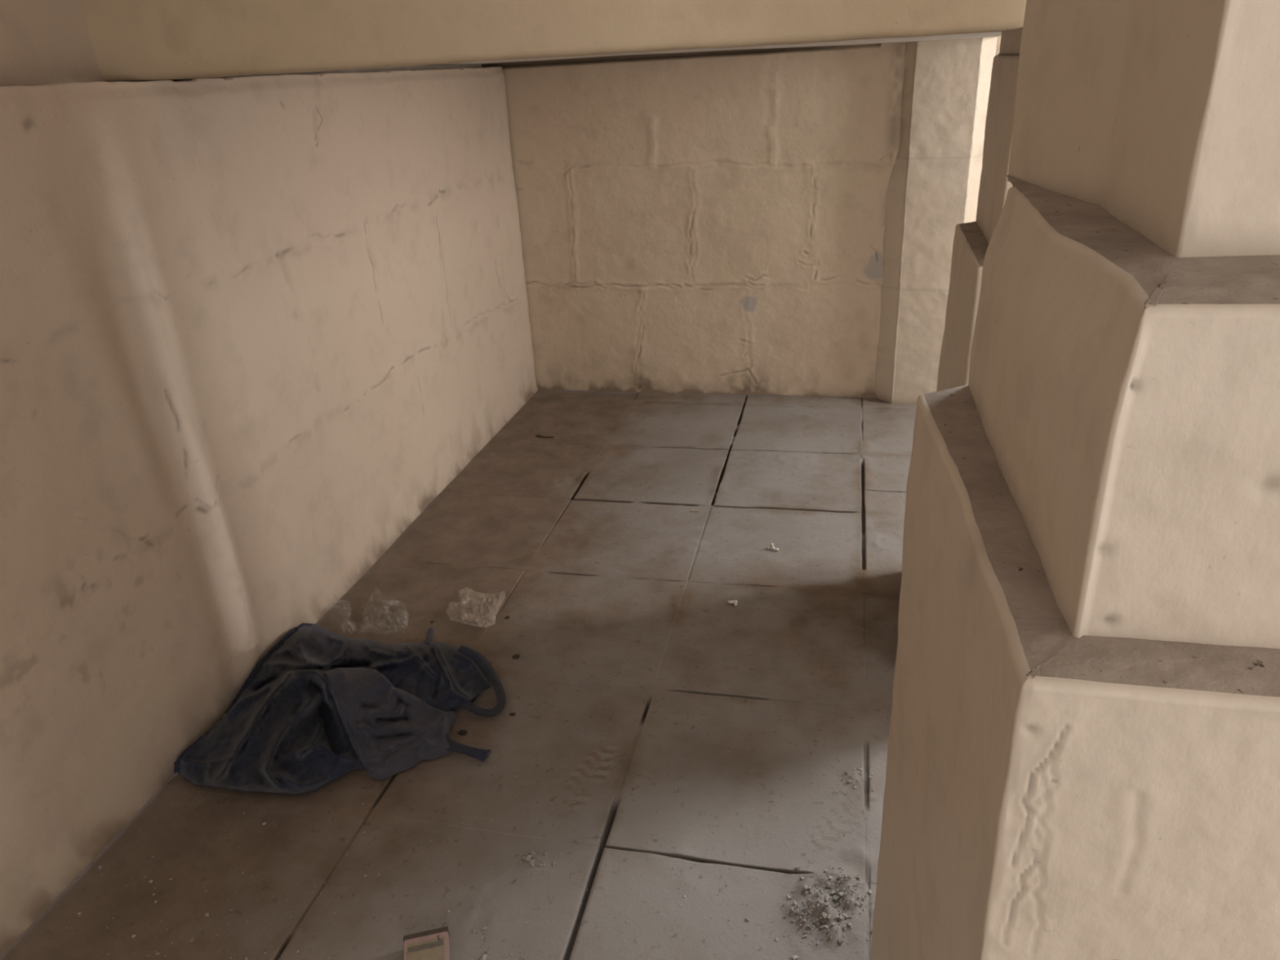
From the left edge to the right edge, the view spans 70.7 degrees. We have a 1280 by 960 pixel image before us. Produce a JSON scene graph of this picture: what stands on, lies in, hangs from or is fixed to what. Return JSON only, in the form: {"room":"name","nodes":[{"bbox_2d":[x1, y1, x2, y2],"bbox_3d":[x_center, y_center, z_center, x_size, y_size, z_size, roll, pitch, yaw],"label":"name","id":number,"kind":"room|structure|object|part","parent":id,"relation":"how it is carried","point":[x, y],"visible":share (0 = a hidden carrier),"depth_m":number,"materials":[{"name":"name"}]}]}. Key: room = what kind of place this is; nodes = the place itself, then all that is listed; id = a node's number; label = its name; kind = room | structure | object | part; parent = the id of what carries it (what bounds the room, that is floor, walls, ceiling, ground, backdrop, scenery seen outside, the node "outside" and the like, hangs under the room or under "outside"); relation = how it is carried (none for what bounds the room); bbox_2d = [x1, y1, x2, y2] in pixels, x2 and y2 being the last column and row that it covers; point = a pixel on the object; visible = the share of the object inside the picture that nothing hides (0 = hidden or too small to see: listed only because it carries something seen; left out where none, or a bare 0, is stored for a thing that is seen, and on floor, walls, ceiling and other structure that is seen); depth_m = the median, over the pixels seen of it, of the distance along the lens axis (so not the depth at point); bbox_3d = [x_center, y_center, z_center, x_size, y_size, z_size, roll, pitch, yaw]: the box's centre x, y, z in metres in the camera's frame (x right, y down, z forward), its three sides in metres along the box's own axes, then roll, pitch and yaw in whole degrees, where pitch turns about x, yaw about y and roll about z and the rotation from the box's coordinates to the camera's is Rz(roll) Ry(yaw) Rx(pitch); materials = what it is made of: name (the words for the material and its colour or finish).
{"room":"stone building alcove","nodes":[
{"label":"stone building alcove","id":0,"kind":"room"},
{"bbox_2d":[0,0,537,956],"bbox_3d":[-1.521,-0.237,1.229,0.159,2.850,7.720,3,25,12],"label":"wall","id":1,"kind":"structure","parent":0,"point":[252,327],"depth_m":2.44,"materials":[{"name":"beige paint"}]},
{"bbox_2d":[0,389,916,959],"bbox_3d":[0.886,1.149,1.327,5.060,0.051,8.160,3,25,12],"label":"floor","id":2,"kind":"structure","parent":0,"point":[628,641],"depth_m":2.45,"materials":[{"name":"concrete"}]},
{"bbox_2d":[173,622,506,795],"bbox_3d":[-0.786,0.562,2.540,0.827,0.227,0.809,1,25,10],"label":"backpack","id":3,"kind":"object","parent":2,"relation":"on","point":[322,705],"visible":1,"depth_m":2.46,"materials":[{"name":"blue fabric"}]},
{"bbox_3d":[-0.675,0.620,2.486,0.285,0.155,0.375,-17,28,-27],"label":"panel","id":4,"kind":"part","parent":3,"relation":"part of","materials":[{"name":"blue fabric"}]},
{"bbox_2d":[403,926,449,959],"bbox_3d":[-0.434,0.979,1.836,0.091,0.024,0.126,-8,25,-10],"label":"carton","id":5,"kind":"object","parent":2,"relation":"on","point":[431,944],"visible":1,"depth_m":1.85,"materials":[{"name":"beige cardboard"}]},
{"bbox_2d":[407,939,443,952],"bbox_3d":[-0.440,0.958,1.853,0.072,0.001,0.013,-8,25,-10],"label":"print","id":6,"kind":"object","parent":5,"relation":"on","point":[415,945],"depth_m":1.85},
{"bbox_2d":[457,729,467,735],"bbox_3d":[-0.490,0.697,2.497,0.029,0.009,0.022,11,28,28],"label":"crumb","id":7,"kind":"object","parent":2,"relation":"on","point":[461,732],"visible":1,"depth_m":2.49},
{"bbox_2d":[66,747,873,959],"bbox_3d":[-0.344,0.847,2.162,1.870,0.022,0.714,-3,25,1],"label":"grit","id":8,"kind":"object","parent":2,"relation":"on","point":[528,857],"visible":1,"depth_m":2.06,"materials":[{"name":"grey gravel"}]},
{"bbox_2d":[448,586,499,626],"bbox_3d":[-0.558,0.418,3.057,0.208,0.028,0.234,3,25,12],"label":"plastic wrapper","id":9,"kind":"object","parent":2,"relation":"on","point":[469,615],"visible":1,"depth_m":2.98,"materials":[{"name":"beige"}]},
{"bbox_2d":[480,953,487,959],"bbox_3d":[-0.321,0.983,1.858,0.014,0.009,0.015,-1,25,4],"label":"pebble","id":10,"kind":"object","parent":2,"relation":"on","point":[483,957],"visible":1,"depth_m":1.86,"materials":[{"name":"beige stone"}]},
{"bbox_2d":[511,653,519,658],"bbox_3d":[-0.386,0.549,2.811,0.025,0.008,0.020,-18,28,-29],"label":"crumb","id":11,"kind":"object","parent":2,"relation":"on","point":[517,655],"visible":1,"depth_m":2.81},
{"bbox_2d":[536,435,553,437],"bbox_3d":[-0.474,-0.215,4.476,0.096,0.011,0.026,6,26,20],"label":"twig","id":12,"kind":"object","parent":2,"relation":"on","point":[536,435],"visible":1,"depth_m":4.46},
{"bbox_2d":[727,600,737,606],"bbox_3d":[0.310,0.409,3.015,0.037,0.014,0.029,5,26,18],"label":"paper scrap","id":13,"kind":"object","parent":2,"relation":"on","point":[735,602],"visible":1,"depth_m":3.01,"materials":[{"name":"white paper"}]},
{"bbox_2d":[767,542,778,551],"bbox_3d":[0.492,0.248,3.335,0.022,0.024,0.046,-22,30,-35],"label":"paper scrap","id":14,"kind":"object","parent":2,"relation":"on","point":[771,545],"visible":1,"depth_m":3.34,"materials":[{"name":"white paper"}]},
{"bbox_2d":[766,865,873,959],"bbox_3d":[0.387,0.906,1.903,0.257,0.046,0.207,-24,32,-37],"label":"rubble","id":15,"kind":"object","parent":2,"relation":"on","point":[843,916],"visible":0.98,"depth_m":1.91,"materials":[{"name":"grey gravel"}]},
{"bbox_2d":[875,36,997,404],"bbox_3d":[1.386,-1.175,4.307,0.458,1.704,0.114,3,25,12],"label":"pilaster","id":16,"kind":"object","parent":2,"relation":"on","point":[935,180],"visible":0.69,"depth_m":4.21,"materials":[{"name":"beige paint"}]},
{"bbox_2d":[936,28,1022,391],"bbox_3d":[0.972,-0.847,2.248,0.320,2.870,0.670,3,25,12],"label":"pillar","id":17,"kind":"structure","parent":2,"relation":"on","point":[971,240],"depth_m":2.32,"materials":[{"name":"beige paint"}]},
{"bbox_2d":[871,0,1279,959],"bbox_3d":[0.519,-0.235,0.975,0.376,2.870,0.925,3,25,12],"label":"pillar","id":18,"kind":"structure","parent":2,"relation":"on","point":[1083,760],"depth_m":0.74,"materials":[{"name":"beige paint"}]},
{"bbox_2d":[429,26,1022,65],"bbox_3d":[0.111,-1.596,3.113,2.460,0.224,2.480,3,25,12],"label":"ceiling","id":19,"kind":"structure","parent":0,"point":[987,34],"depth_m":3.52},
{"bbox_2d":[481,36,1000,397],"bbox_3d":[1.536,-1.717,4.070,4.900,2.850,0.055,3,25,12],"label":"wall","id":20,"kind":"structure","parent":0,"point":[701,222],"depth_m":4.54,"materials":[{"name":"beige paint"}]},
{"bbox_3d":[0.750,-1.488,0.077,5.100,0.150,8.100,3,25,12],"label":"ceiling","id":21,"kind":"structure","parent":0,"visible":0},
{"bbox_2d":[80,0,1026,81],"bbox_3d":[-0.304,-1.532,1.881,2.225,1.190,0.250,3,25,12],"label":"ceiling beam","id":22,"kind":"structure","parent":21,"relation":"attached to","point":[132,40],"depth_m":2.02,"materials":[{"name":"paint"}]}
]}

